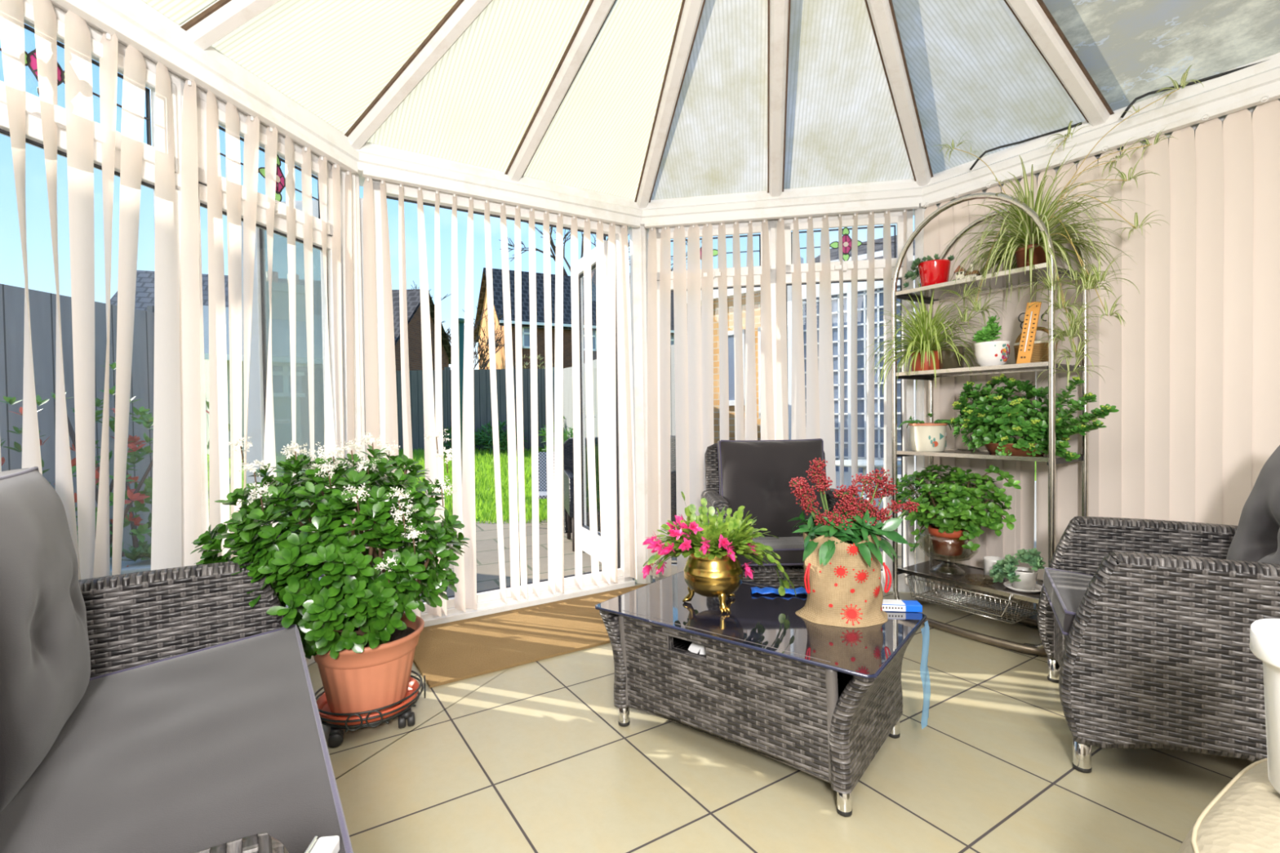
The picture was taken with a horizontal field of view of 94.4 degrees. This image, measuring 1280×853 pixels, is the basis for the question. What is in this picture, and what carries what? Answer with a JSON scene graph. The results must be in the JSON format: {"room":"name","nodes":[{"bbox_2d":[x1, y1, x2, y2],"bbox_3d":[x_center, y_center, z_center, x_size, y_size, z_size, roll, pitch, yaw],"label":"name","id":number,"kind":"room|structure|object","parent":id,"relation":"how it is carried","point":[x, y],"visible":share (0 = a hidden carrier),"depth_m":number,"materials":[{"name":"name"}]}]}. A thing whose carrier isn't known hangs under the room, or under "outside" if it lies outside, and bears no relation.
{"room":"sunroom","nodes":[
{"label":"sunroom","id":0,"kind":"room"},
{"bbox_2d":[50,0,359,170],"bbox_3d":[-1.758,-1.180,0.804,0.212,0.150,3.983,-1,1,12],"label":"trim","id":1,"kind":"structure","parent":0,"point":[137,16],"depth_m":1.99,"materials":[{"name":"white plastic"}]},
{"bbox_2d":[0,0,182,332],"bbox_3d":[-1.557,-0.063,1.583,0.105,2.120,0.740,-1,1,12],"label":"window","id":2,"kind":"structure","parent":1,"relation":"attached to","point":[33,129],"depth_m":1.68,"materials":[{"name":"white plastic"}]},
{"bbox_2d":[0,0,358,579],"bbox_3d":[-1.575,-0.082,1.251,0.090,2.072,2.885,-1,1,12],"label":"vertical blind","id":3,"kind":"object","parent":1,"relation":"hanging from","point":[176,519],"visible":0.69,"depth_m":1.80,"materials":[{"name":"white fabric"}]},
{"bbox_2d":[180,78,346,665],"bbox_3d":[-1.403,-0.079,2.296,0.105,2.120,0.720,-1,1,12],"label":"window","id":4,"kind":"structure","parent":1,"relation":"attached to","point":[280,211],"depth_m":2.25,"materials":[{"name":"white plastic"}]},
{"bbox_2d":[340,169,368,548],"bbox_3d":[-1.321,-0.088,2.722,0.102,2.120,0.105,-1,1,-22],"label":"trim","id":5,"kind":"structure","parent":0,"point":[358,369],"depth_m":2.68,"materials":[{"name":"white plastic"}]},
{"bbox_2d":[355,142,641,234],"bbox_3d":[-0.678,-1.240,3.134,1.674,0.150,0.212,-2,1,-33],"label":"trim","id":6,"kind":"structure","parent":0,"point":[372,157],"depth_m":2.97,"materials":[{"name":"white plastic"}]},
{"bbox_2d":[361,168,639,617],"bbox_3d":[-0.626,-0.131,3.093,1.474,2.072,0.091,-2,1,-33],"label":"vertical blind","id":7,"kind":"object","parent":6,"relation":"hanging from","point":[464,499],"visible":0.91,"depth_m":3.08,"materials":[{"name":"white fabric"}]},
{"bbox_2d":[230,518,916,666],"bbox_3d":[0.665,1.040,2.723,9.700,0.001,7.596,-1,1,0],"label":"paving","id":8,"kind":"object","parent":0,"point":[486,540],"depth_m":4.64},
{"bbox_2d":[0,391,153,566],"bbox_3d":[-2.867,0.462,2.889,1.537,1.254,0.769,-1,1,0],"label":"shrub","id":9,"kind":"object","parent":8,"relation":"on","point":[133,495],"visible":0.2,"depth_m":3.01,"materials":[{"name":"green plant"}]},
{"bbox_2d":[110,542,151,575],"bbox_3d":[-2.540,0.826,2.965,0.543,0.507,0.340,-1,1,-20],"label":"stone planter","id":10,"kind":"object","parent":8,"relation":"on","point":[139,560],"visible":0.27,"depth_m":2.91,"materials":[{"name":"concrete"}]},
{"bbox_2d":[39,360,244,556],"bbox_3d":[-2.766,0.359,3.281,1.005,1.434,0.837,-1,1,0],"label":"shrub","id":11,"kind":"object","parent":8,"relation":"on","point":[133,451],"visible":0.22,"depth_m":3.20,"materials":[{"name":"green plant"}]},
{"bbox_2d":[537,451,564,526],"bbox_3d":[-0.932,0.631,6.078,0.300,0.721,0.445,-1,1,-10],"label":"garden chair","id":12,"kind":"object","parent":8,"relation":"on","point":[542,456],"visible":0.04,"depth_m":6.23,"materials":[{"name":"grey"}]},
{"bbox_2d":[563,436,600,551],"bbox_3d":[-0.359,0.552,5.125,0.560,0.900,0.623,-1,1,-12],"label":"garden chair","id":13,"kind":"object","parent":8,"relation":"on","point":[568,452],"visible":0.35,"depth_m":5.29,"materials":[{"name":"black"}]},
{"bbox_2d":[670,435,676,528],"bbox_3d":[0.126,0.542,5.275,0.623,0.900,0.560,-1,1,-30],"label":"garden chair","id":14,"kind":"object","parent":8,"relation":"on","point":[673,438],"visible":0.08,"depth_m":5.40,"materials":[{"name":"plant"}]},
{"bbox_2d":[835,459,901,500],"bbox_3d":[1.706,0.627,4.463,0.530,0.722,0.530,-1,1,0],"label":"garden table","id":15,"kind":"object","parent":8,"relation":"on","point":[878,464],"visible":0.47,"depth_m":4.37,"materials":[{"name":"white"}]},
{"bbox_2d":[786,235,1036,548],"bbox_3d":[2.814,-0.681,5.953,2.334,3.264,3.051,0,1,29],"label":"conservatory","id":16,"kind":"object","parent":8,"relation":"on","point":[878,285],"visible":0.05,"depth_m":5.16,"materials":[{"name":"white plastic"}]},
{"bbox_2d":[207,445,1035,535],"bbox_3d":[0.008,0.597,18.015,52.000,0.380,48.000,-1,1,0],"label":"ground","id":17,"kind":"structure","parent":0,"point":[242,472],"depth_m":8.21,"materials":[{"name":"green plant"}]},
{"bbox_2d":[0,284,154,557],"bbox_3d":[-5.049,0.087,1.806,0.438,2.110,7.117,0,1,17],"label":"fence","id":18,"kind":"object","parent":17,"relation":"on","point":[42,305],"visible":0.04,"depth_m":4.32,"materials":[{"name":"grey wood"}]},
{"bbox_2d":[110,270,321,315],"bbox_3d":[-12.191,-1.878,18.067,5.100,5.406,5.570,-1,1,-20],"label":"house","id":19,"kind":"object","parent":17,"relation":"on","point":[144,287],"visible":0.02,"depth_m":16.90,"materials":[{"name":"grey brick"}]},
{"bbox_2d":[203,271,323,457],"bbox_3d":[-9.113,-1.457,14.452,2.902,4.620,5.070,-2,1,-39],"label":"house","id":20,"kind":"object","parent":17,"relation":"on","point":[281,353],"visible":0.37,"depth_m":12.96,"materials":[{"name":"white plastic"}]},
{"bbox_2d":[391,288,451,370],"bbox_3d":[-11.227,-2.040,21.240,7.500,5.580,5.570,-1,1,3],"label":"house","id":21,"kind":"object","parent":17,"relation":"on","point":[413,295],"visible":0.04,"depth_m":20.61,"materials":[{"name":"red brick"}]},
{"bbox_2d":[300,366,554,452],"bbox_3d":[-5.253,-0.350,12.994,7.107,1.864,0.100,-1,1,0],"label":"fence","id":22,"kind":"object","parent":17,"relation":"on","point":[482,380],"visible":0.27,"depth_m":12.97,"materials":[{"name":"grey wood"}]},
{"bbox_2d":[457,318,464,476],"bbox_3d":[-2.248,-0.216,7.497,0.110,2.300,0.107,-1,1,0],"label":"post","id":23,"kind":"object","parent":17,"relation":"on","point":[460,321],"visible":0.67,"depth_m":7.45,"materials":[{"name":"green"}]},
{"bbox_2d":[443,426,482,451],"bbox_3d":[-3.823,0.341,12.604,0.959,0.792,0.868,-2,1,-40],"label":"shrub","id":24,"kind":"object","parent":17,"relation":"on","point":[449,431],"visible":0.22,"depth_m":12.55,"materials":[{"name":"green plant"}]},
{"bbox_2d":[445,303,511,369],"bbox_3d":[-6.786,-2.494,25.445,2.953,6.218,3.992,-1,1,12],"label":"bare tree","id":25,"kind":"object","parent":17,"relation":"on","point":[449,337],"visible":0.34,"depth_m":25.32,"materials":[{"name":"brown plant"}]},
{"bbox_2d":[473,330,502,369],"bbox_3d":[-6.694,-1.970,27.174,2.740,5.100,2.774,-2,2,-44],"label":"bare tree","id":26,"kind":"object","parent":17,"relation":"on","point":[499,340],"visible":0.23,"depth_m":26.47,"materials":[{"name":"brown plant"}]},
{"bbox_2d":[474,419,526,453],"bbox_3d":[-2.988,0.266,12.601,1.226,0.828,0.943,-1,1,0],"label":"shrub","id":27,"kind":"object","parent":17,"relation":"on","point":[503,444],"visible":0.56,"depth_m":12.47,"materials":[{"name":"green plant"}]},
{"bbox_2d":[537,415,567,452],"bbox_3d":[-1.342,0.255,11.524,1.352,1.035,0.931,-1,1,0],"label":"shrub","id":28,"kind":"object","parent":17,"relation":"on","point":[544,431],"visible":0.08,"depth_m":11.48,"materials":[{"name":"green plant"}]},
{"bbox_2d":[553,425,573,444],"bbox_3d":[-0.903,0.397,10.051,1.380,1.017,0.949,-1,1,0],"label":"shrub","id":29,"kind":"object","parent":17,"relation":"on","point":[566,437],"visible":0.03,"depth_m":9.87,"materials":[{"name":"green plant"}]},
{"bbox_2d":[473,267,687,369],"bbox_3d":[-2.023,-4.177,30.964,12.000,9.220,6.170,-1,1,-26],"label":"house","id":30,"kind":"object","parent":17,"relation":"on","point":[497,282],"visible":0.16,"depth_m":27.40,"materials":[{"name":"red brick"}]},
{"bbox_2d":[499,222,687,281],"bbox_3d":[-1.138,-6.742,33.106,11.832,14.312,11.926,-1,1,0],"label":"bare tree","id":31,"kind":"object","parent":17,"relation":"on","point":[552,244],"visible":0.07,"depth_m":31.06,"materials":[{"name":"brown plant"}]},
{"bbox_2d":[552,344,675,441],"bbox_3d":[-0.771,-0.186,9.267,0.335,2.106,7.882,-1,1,-17],"label":"fence","id":32,"kind":"object","parent":17,"relation":"on","point":[567,372],"visible":0.05,"depth_m":8.63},
{"bbox_2d":[686,250,883,443],"bbox_3d":[1.262,-0.355,7.653,1.586,2.592,4.656,-1,1,-12],"label":"house","id":33,"kind":"structure","parent":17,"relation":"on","point":[757,290],"depth_m":6.76,"materials":[{"name":"beige brick"}]},
{"bbox_2d":[629,226,653,583],"bbox_3d":[0.007,-0.123,3.570,0.102,2.120,0.103,0,1,22],"label":"trim","id":34,"kind":"structure","parent":0,"point":[638,237],"depth_m":3.52,"materials":[{"name":"white plastic"}]},
{"bbox_2d":[141,0,1279,199],"bbox_3d":[1.004,-1.631,0.543,7.116,0.695,6.632,-2,1,-34],"label":"ceiling","id":35,"kind":"structure","parent":0,"point":[971,64],"depth_m":2.53,"materials":[{"name":"white plastic"}]},
{"bbox_2d":[179,0,279,49],"bbox_3d":[-0.587,-1.609,1.722,1.885,0.770,0.089,-1,1,13],"label":"trim","id":36,"kind":"structure","parent":35,"relation":"attached to","point":[220,18],"depth_m":1.88,"materials":[{"name":"white plastic"}]},
{"bbox_2d":[343,0,493,150],"bbox_3d":[-0.493,-1.618,2.100,2.011,0.770,0.089,0,1,35],"label":"trim","id":37,"kind":"structure","parent":35,"relation":"attached to","point":[463,14],"depth_m":2.36,"materials":[{"name":"white plastic"}]},
{"bbox_2d":[504,0,616,182],"bbox_3d":[-0.170,-1.627,2.323,0.089,0.770,1.883,-2,1,-34],"label":"trim","id":38,"kind":"structure","parent":35,"relation":"attached to","point":[596,12],"depth_m":2.56,"materials":[{"name":"white plastic"}]},
{"bbox_2d":[634,0,705,208],"bbox_3d":[0.182,-1.636,2.531,0.089,0.770,1.998,-1,1,-11],"label":"trim","id":39,"kind":"structure","parent":35,"relation":"attached to","point":[691,11],"depth_m":2.73,"materials":[{"name":"white plastic"}]},
{"bbox_2d":[767,0,791,196],"bbox_3d":[0.577,-1.640,2.468,0.089,0.770,1.888,-1,1,12],"label":"trim","id":40,"kind":"structure","parent":35,"relation":"attached to","point":[778,11],"depth_m":2.69,"materials":[{"name":"white plastic"}]},
{"bbox_2d":[864,0,933,186],"bbox_3d":[0.974,-1.644,2.379,0.089,0.770,2.030,0,1,34],"label":"trim","id":41,"kind":"structure","parent":35,"relation":"attached to","point":[881,13],"depth_m":2.62,"materials":[{"name":"white plastic"}]},
{"bbox_2d":[1003,0,1114,126],"bbox_3d":[1.214,-1.641,2.048,1.918,0.770,0.089,-2,1,-33],"label":"trim","id":42,"kind":"structure","parent":35,"relation":"attached to","point":[1033,16],"depth_m":2.31,"materials":[{"name":"white plastic"}]},
{"bbox_2d":[307,582,1254,852],"bbox_3d":[1.208,0.966,1.229,6.647,0.001,4.671,-1,1,0],"label":"floor","id":43,"kind":"structure","parent":0,"point":[536,757],"depth_m":1.63,"materials":[{"name":"beige tile"}]},
{"bbox_2d":[0,466,353,852],"bbox_3d":[-0.912,0.548,0.976,0.713,0.905,1.410,-2,1,-33],"label":"wicker sofa","id":44,"kind":"object","parent":43,"relation":"on","point":[161,710],"visible":0.97,"depth_m":1.09,"materials":[{"name":"grey wicker"}]},
{"bbox_2d":[0,467,90,813],"bbox_3d":[-1.240,0.367,1.131,0.217,0.536,0.621,-10,6,-33],"label":"cushion","id":45,"kind":"object","parent":44,"relation":"on","point":[45,612],"depth_m":1.08,"materials":[{"name":"grey fabric"}]},
{"bbox_2d":[303,835,339,852],"bbox_3d":[-0.419,0.566,0.755,0.034,0.024,0.100,-1,1,-6],"label":"remote control","id":46,"kind":"object","parent":44,"relation":"on","point":[329,844],"visible":1,"depth_m":0.79,"materials":[{"name":"white plastic"}]},
{"bbox_2d":[314,670,426,747],"bbox_3d":[-0.902,0.925,1.976,0.342,0.111,0.342,0,1,30],"label":"caddy","id":47,"kind":"object","parent":43,"relation":"on","point":[335,737],"visible":0.49,"depth_m":1.84,"materials":[{"name":"black metal"}]},
{"bbox_2d":[190,428,470,724],"bbox_3d":[-0.932,0.468,1.938,0.757,0.923,0.716,-1,1,9],"label":"jade plant","id":48,"kind":"object","parent":47,"relation":"on","point":[353,622],"visible":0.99,"depth_m":1.76,"materials":[{"name":"green plant"}]},
{"bbox_2d":[371,178,635,626],"bbox_3d":[-0.653,-0.105,3.142,1.388,2.120,0.095,-2,1,-33],"label":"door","id":49,"kind":"structure","parent":43,"relation":"on","point":[489,602],"depth_m":3.18,"materials":[{"name":"white plastic"}]},
{"bbox_2d":[241,198,366,608],"bbox_3d":[-1.560,-0.098,2.868,0.660,1.940,0.114,-1,1,4],"label":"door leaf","id":50,"kind":"structure","parent":49,"relation":"attached to","point":[259,335],"depth_m":2.83,"materials":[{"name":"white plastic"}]},
{"bbox_2d":[570,240,617,566],"bbox_3d":[-0.281,-0.134,3.841,0.114,1.940,0.660,-1,1,-24],"label":"door leaf","id":51,"kind":"structure","parent":49,"relation":"attached to","point":[585,530],"depth_m":4.04,"materials":[{"name":"white plastic"}]},
{"bbox_2d":[413,583,648,688],"bbox_3d":[-0.370,0.950,2.854,1.388,0.011,0.645,-2,1,-33],"label":"coir doormat","id":52,"kind":"object","parent":43,"relation":"on","point":[446,653],"visible":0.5,"depth_m":2.66,"materials":[{"name":"brown wicker"}]},
{"bbox_2d":[595,570,926,817],"bbox_3d":[0.365,0.772,1.881,0.896,0.386,0.545,0,1,38],"label":"coffee table","id":53,"kind":"object","parent":43,"relation":"on","point":[820,701],"visible":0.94,"depth_m":1.67,"materials":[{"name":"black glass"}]},
{"bbox_2d":[688,642,701,653],"bbox_3d":[0.174,0.657,1.796,0.048,0.054,0.034,-1,1,-30],"label":"leaflet","id":54,"kind":"object","parent":53,"relation":"in","point":[695,647],"visible":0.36,"depth_m":1.79,"materials":[{"name":"white paper"}]},
{"bbox_2d":[641,491,795,613],"bbox_3d":[0.240,0.398,1.955,0.459,0.362,0.412,-1,1,-24],"label":"planter","id":55,"kind":"object","parent":53,"relation":"on","point":[713,568],"visible":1,"depth_m":1.87,"materials":[{"name":"metal"}]},
{"bbox_2d":[683,551,743,597],"bbox_3d":[0.239,0.471,1.939,0.194,0.149,0.194,-1,1,0],"label":"bowl","id":56,"kind":"object","parent":55,"relation":"attached to","point":[717,577],"depth_m":1.86,"materials":[{"name":"gold metal"}]},
{"bbox_2d":[751,586,807,595],"bbox_3d":[0.491,0.566,2.046,0.210,0.018,0.057,-1,1,6],"label":"plastic wrapper","id":57,"kind":"object","parent":53,"relation":"on","point":[765,590],"visible":0.73,"depth_m":2.03,"materials":[{"name":"blue plastic"}]},
{"bbox_2d":[787,457,919,627],"bbox_3d":[0.646,0.339,1.813,0.375,0.476,0.265,-1,1,0],"label":"potted plant","id":58,"kind":"object","parent":53,"relation":"on","point":[842,558],"visible":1,"depth_m":1.75,"materials":[{"name":"fabric"}]},
{"bbox_2d":[812,543,882,625],"bbox_3d":[0.620,0.455,1.742,0.212,0.235,0.072,-1,1,0],"label":"print","id":59,"kind":"object","parent":58,"relation":"attached to","point":[846,591],"depth_m":1.73,"materials":[{"name":"red"}]},
{"bbox_2d":[881,599,922,612],"bbox_3d":[0.809,0.562,1.861,0.130,0.023,0.052,-1,1,8],"label":"carton","id":60,"kind":"object","parent":53,"relation":"on","point":[888,605],"visible":0.77,"depth_m":1.84,"materials":[{"name":"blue cardboard"}]},
{"bbox_2d":[920,620,930,728],"bbox_3d":[0.859,0.745,1.784,0.012,0.300,0.098,0,1,38],"label":"strap","id":61,"kind":"object","parent":53,"relation":"hanging from","point":[924,672],"visible":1,"depth_m":1.78,"materials":[{"name":"blue fabric"}]},
{"bbox_2d":[701,438,868,589],"bbox_3d":[0.676,0.505,2.864,0.700,0.874,0.688,-1,1,-1],"label":"wicker armchair","id":62,"kind":"object","parent":43,"relation":"on","point":[756,475],"visible":0.38,"depth_m":2.93,"materials":[{"name":"grey wicker"}]},
{"bbox_2d":[737,536,804,564],"bbox_3d":[0.679,0.577,2.788,0.544,0.090,0.506,-1,-4,-1],"label":"seat cushion","id":63,"kind":"object","parent":62,"relation":"on","point":[790,549],"depth_m":2.54,"materials":[{"name":"grey fabric"}]},
{"bbox_2d":[717,439,826,537],"bbox_3d":[0.671,0.320,3.015,0.534,0.506,0.210,-1,-9,-1],"label":"cushion","id":64,"kind":"object","parent":62,"relation":"on","point":[756,475],"depth_m":2.94,"materials":[{"name":"grey fabric"}]},
{"bbox_2d":[775,208,915,592],"bbox_3d":[1.151,-0.135,3.345,0.736,2.120,0.105,-1,1,11],"label":"window","id":65,"kind":"structure","parent":43,"relation":"on","point":[896,217],"depth_m":3.30,"materials":[{"name":"white plastic"}]},
{"bbox_2d":[644,202,919,586],"bbox_3d":[0.771,-0.156,3.364,1.510,2.072,0.089,-1,1,11],"label":"vertical blind","id":66,"kind":"object","parent":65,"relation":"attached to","point":[813,417],"visible":0.72,"depth_m":3.38,"materials":[{"name":"white fabric"}]},
{"bbox_2d":[890,192,1088,656],"bbox_3d":[1.570,-0.048,2.737,0.418,1.956,0.725,-2,1,-34],"label":"rack","id":67,"kind":"object","parent":43,"relation":"on","point":[974,578],"visible":0.69,"depth_m":2.67,"materials":[{"name":"silver metal"}]},
{"bbox_2d":[856,281,991,393],"bbox_3d":[1.417,-0.422,2.911,0.614,0.535,0.648,-1,1,6],"label":"spider plant","id":68,"kind":"object","parent":67,"relation":"on","point":[926,340],"visible":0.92,"depth_m":2.86,"materials":[{"name":"green plant"}]},
{"bbox_2d":[902,253,954,288],"bbox_3d":[1.387,-0.741,2.900,0.215,0.167,0.212,-1,1,-23],"label":"succulent","id":69,"kind":"object","parent":67,"relation":"on","point":[931,271],"visible":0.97,"depth_m":2.84,"materials":[{"name":"red ceramic"}]},
{"bbox_2d":[898,413,961,452],"bbox_3d":[1.454,0.024,2.940,0.272,0.193,0.259,0,1,41],"label":"planter","id":70,"kind":"object","parent":67,"relation":"on","point":[924,437],"visible":0.97,"depth_m":2.86,"materials":[{"name":"beige ceramic"}]},
{"bbox_2d":[918,531,979,574],"bbox_3d":[1.495,0.608,2.879,0.268,0.190,0.268,-2,1,-34],"label":"glass bowl","id":71,"kind":"object","parent":67,"relation":"on","point":[944,543],"depth_m":2.82,"materials":[{"name":"clear glass"}]},
{"bbox_2d":[938,346,964,369],"bbox_3d":[1.498,-0.321,2.855,0.116,0.115,0.116,-2,1,-34],"label":"glazed pot","id":72,"kind":"object","parent":67,"relation":"on","point":[949,358],"visible":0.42,"depth_m":2.81,"materials":[{"name":"brown ceramic"}]},
{"bbox_2d":[888,464,1021,574],"bbox_3d":[1.498,0.436,2.842,0.618,0.536,0.359,0,2,44],"label":"potted plant","id":73,"kind":"object","parent":67,"relation":"on","point":[948,522],"visible":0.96,"depth_m":2.76,"materials":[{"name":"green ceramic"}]},
{"bbox_2d":[952,263,980,280],"bbox_3d":[1.498,-0.699,2.732,0.060,0.086,0.116,-2,2,-44],"label":"ornament","id":74,"kind":"object","parent":67,"relation":"on","point":[957,268],"visible":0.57,"depth_m":2.72,"materials":[{"name":"beige ceramic"}]},
{"bbox_2d":[904,574,1037,624],"bbox_3d":[1.563,0.767,2.778,0.541,0.134,0.589,-1,1,0],"label":"wire basket","id":75,"kind":"object","parent":67,"relation":"on","point":[979,582],"depth_m":2.70,"materials":[{"name":"silver metal"}]},
{"bbox_2d":[902,559,1043,598],"bbox_3d":[1.598,0.709,2.759,0.310,0.008,0.655,-2,1,-34],"label":"shelf","id":76,"kind":"object","parent":67,"relation":"attached to","point":[974,578],"depth_m":2.80,"materials":[{"name":"black glass"}]},
{"bbox_2d":[906,448,1062,458],"bbox_3d":[1.590,0.127,2.748,0.310,0.008,0.655,-2,1,-34],"label":"shelf","id":77,"kind":"object","parent":67,"relation":"attached to","point":[964,453],"depth_m":2.70,"materials":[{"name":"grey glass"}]},
{"bbox_2d":[984,440,1044,456],"bbox_3d":[1.654,0.097,2.609,0.260,0.055,0.260,-2,1,-34],"label":"bowl","id":78,"kind":"object","parent":77,"relation":"on","point":[1017,448],"depth_m":2.51,"materials":[{"name":"brown ceramic"}]},
{"bbox_2d":[901,266,1069,300],"bbox_3d":[1.579,-0.653,2.733,0.310,0.008,0.655,-2,1,-34],"label":"shelf","id":79,"kind":"object","parent":67,"relation":"attached to","point":[1018,276],"depth_m":2.70,"materials":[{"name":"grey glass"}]},
{"bbox_2d":[972,315,1010,366],"bbox_3d":[1.568,-0.376,2.645,0.144,0.231,0.147,-2,1,-39],"label":"succulent","id":80,"kind":"object","parent":67,"relation":"on","point":[988,352],"visible":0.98,"depth_m":2.61,"materials":[{"name":"white ceramic"}]},
{"bbox_2d":[982,555,1004,580],"bbox_3d":[1.644,0.658,2.752,0.092,0.092,0.092,-2,1,-34],"label":"mug","id":81,"kind":"object","parent":67,"relation":"on","point":[988,561],"visible":0.53,"depth_m":2.74,"materials":[{"name":"white ceramic"}]},
{"bbox_2d":[912,363,1079,376],"bbox_3d":[1.585,-0.258,2.740,0.310,0.008,0.655,-2,1,-34],"label":"shelf","id":82,"kind":"object","parent":67,"relation":"attached to","point":[1020,367],"depth_m":2.66,"materials":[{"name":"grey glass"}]},
{"bbox_2d":[989,547,1045,593],"bbox_3d":[1.643,0.615,2.584,0.207,0.184,0.155,0,1,21],"label":"planter","id":83,"kind":"object","parent":67,"relation":"on","point":[1022,580],"visible":1,"depth_m":2.55,"materials":[{"name":"white"}]},
{"bbox_2d":[1016,301,1041,364],"bbox_3d":[1.633,-0.392,2.492,0.087,0.266,0.052,-1,1,-21],"label":"thermometer","id":84,"kind":"object","parent":67,"relation":"on","point":[1030,322],"visible":0.9,"depth_m":2.49,"materials":[{"name":"orange wood"}]},
{"bbox_2d":[950,373,1119,461],"bbox_3d":[1.657,-0.044,2.535,0.362,0.374,0.672,-2,1,-34],"label":"succulent","id":85,"kind":"object","parent":67,"relation":"on","point":[988,431],"visible":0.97,"depth_m":2.50,"materials":[{"name":"green plant"}]},
{"bbox_2d":[1013,326,1057,364],"bbox_3d":[1.721,-0.348,2.582,0.130,0.173,0.168,-2,1,-34],"label":"woven basket","id":86,"kind":"object","parent":67,"relation":"on","point":[1040,350],"visible":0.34,"depth_m":2.53,"materials":[{"name":"beige wicker"}]},
{"bbox_2d":[931,64,1204,386],"bbox_3d":[1.692,-0.754,2.502,0.724,1.216,0.860,-1,1,-10],"label":"spider plant","id":87,"kind":"object","parent":67,"relation":"on","point":[1028,246],"visible":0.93,"depth_m":2.43,"materials":[{"name":"green plant"}]},
{"bbox_2d":[1036,444,1279,773],"bbox_3d":[1.665,0.496,1.759,0.760,0.906,0.700,0,1,29],"label":"wicker armchair","id":88,"kind":"object","parent":43,"relation":"on","point":[1144,625],"visible":0.91,"depth_m":1.56,"materials":[{"name":"grey wicker"}]},
{"bbox_2d":[1043,568,1093,632],"bbox_3d":[1.603,0.583,1.796,0.587,0.090,0.544,6,4,29],"label":"seat cushion","id":89,"kind":"object","parent":88,"relation":"on","point":[1064,589],"depth_m":1.93,"materials":[{"name":"grey fabric"}]},
{"bbox_2d":[1226,444,1279,564],"bbox_3d":[1.860,0.316,1.645,0.208,0.546,0.534,17,9,28],"label":"cushion","id":90,"kind":"object","parent":88,"relation":"on","point":[1256,537],"depth_m":1.75,"materials":[{"name":"grey fabric"}]},
{"bbox_2d":[1177,757,1279,852],"bbox_3d":[1.079,0.766,0.705,0.604,0.424,0.604,-1,1,-32],"label":"footstool","id":91,"kind":"object","parent":43,"relation":"on","point":[1244,816],"visible":0.94,"depth_m":0.85,"materials":[{"name":"beige fabric"}]},
{"bbox_2d":[1248,618,1279,794],"bbox_3d":[1.024,0.431,0.869,0.184,0.237,0.184,0,2,45],"label":"pot","id":92,"kind":"object","parent":91,"relation":"on","point":[1264,633],"visible":1,"depth_m":0.89,"materials":[{"name":"white ceramic"}]},
{"bbox_2d":[640,178,922,232],"bbox_3d":[0.778,-1.266,3.412,1.697,0.150,0.212,-1,1,11],"label":"trim","id":93,"kind":"structure","parent":0,"point":[901,191],"depth_m":3.31,"materials":[{"name":"white plastic"}]},
{"bbox_2d":[654,218,776,581],"bbox_3d":[0.433,-0.127,3.479,0.726,2.120,0.105,-1,1,11],"label":"window","id":94,"kind":"structure","parent":93,"relation":"attached to","point":[757,224],"depth_m":3.42,"materials":[{"name":"white plastic"}]},
{"bbox_2d":[914,205,929,595],"bbox_3d":[1.578,-0.139,3.276,0.103,2.120,0.102,-1,1,-22],"label":"trim","id":95,"kind":"structure","parent":0,"point":[919,212],"depth_m":3.25,"materials":[{"name":"white plastic"}]},
{"bbox_2d":[921,53,1279,204],"bbox_3d":[3.037,-1.253,1.121,0.212,0.150,5.283,-2,1,-34],"label":"trim","id":96,"kind":"structure","parent":0,"point":[1262,77],"depth_m":2.46,"materials":[{"name":"white plastic"}]},
{"bbox_2d":[936,153,1102,209],"bbox_3d":[1.839,-0.136,2.904,0.075,2.120,0.760,-2,1,-34],"label":"window","id":97,"kind":"structure","parent":96,"relation":"attached to","point":[1097,156],"depth_m":2.78,"materials":[{"name":"white plastic"}]},
{"bbox_2d":[969,122,1082,170],"bbox_3d":[1.795,-1.310,2.783,0.038,0.077,0.457,-2,2,-44],"label":"cable","id":98,"kind":"object","parent":96,"relation":"attached to","point":[1081,123],"visible":0.95,"depth_m":2.79,"materials":[{"name":"black rubber"}]},
{"bbox_2d":[920,88,1279,612],"bbox_3d":[2.489,-0.149,1.804,0.050,2.072,3.410,-2,1,-34],"label":"vertical blind","id":99,"kind":"object","parent":96,"relation":"hanging from","point":[1192,377],"visible":0.62,"depth_m":2.39,"materials":[{"name":"beige fabric"}]},
{"bbox_2d":[1120,59,1268,118],"bbox_3d":[2.148,-1.308,2.283,0.050,0.076,0.468,-2,2,-43],"label":"cable","id":100,"kind":"object","parent":96,"relation":"attached to","point":[1129,106],"visible":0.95,"depth_m":2.31,"materials":[{"name":"black rubber"}]},
{"bbox_2d":[1115,98,1279,159],"bbox_3d":[2.279,-0.129,2.260,0.075,2.120,0.800,-2,1,-34],"label":"clips","id":101,"kind":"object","parent":96,"relation":"attached to","point":[1251,109],"depth_m":2.32,"materials":[{"name":"white plastic"}]},
{"bbox_3d":[3.549,-0.112,0.464,2.116,2.120,3.027,-1,1,0],"label":"wall","id":102,"kind":"structure","parent":0,"visible":0},
{"bbox_2d":[928,586,1037,619],"bbox_3d":[3.060,0.892,1.108,0.025,0.100,5.200,-2,1,-34],"label":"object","id":103,"kind":"structure","parent":102,"relation":"attached to","point":[1034,616],"depth_m":2.98,"materials":[{"name":"metal"}]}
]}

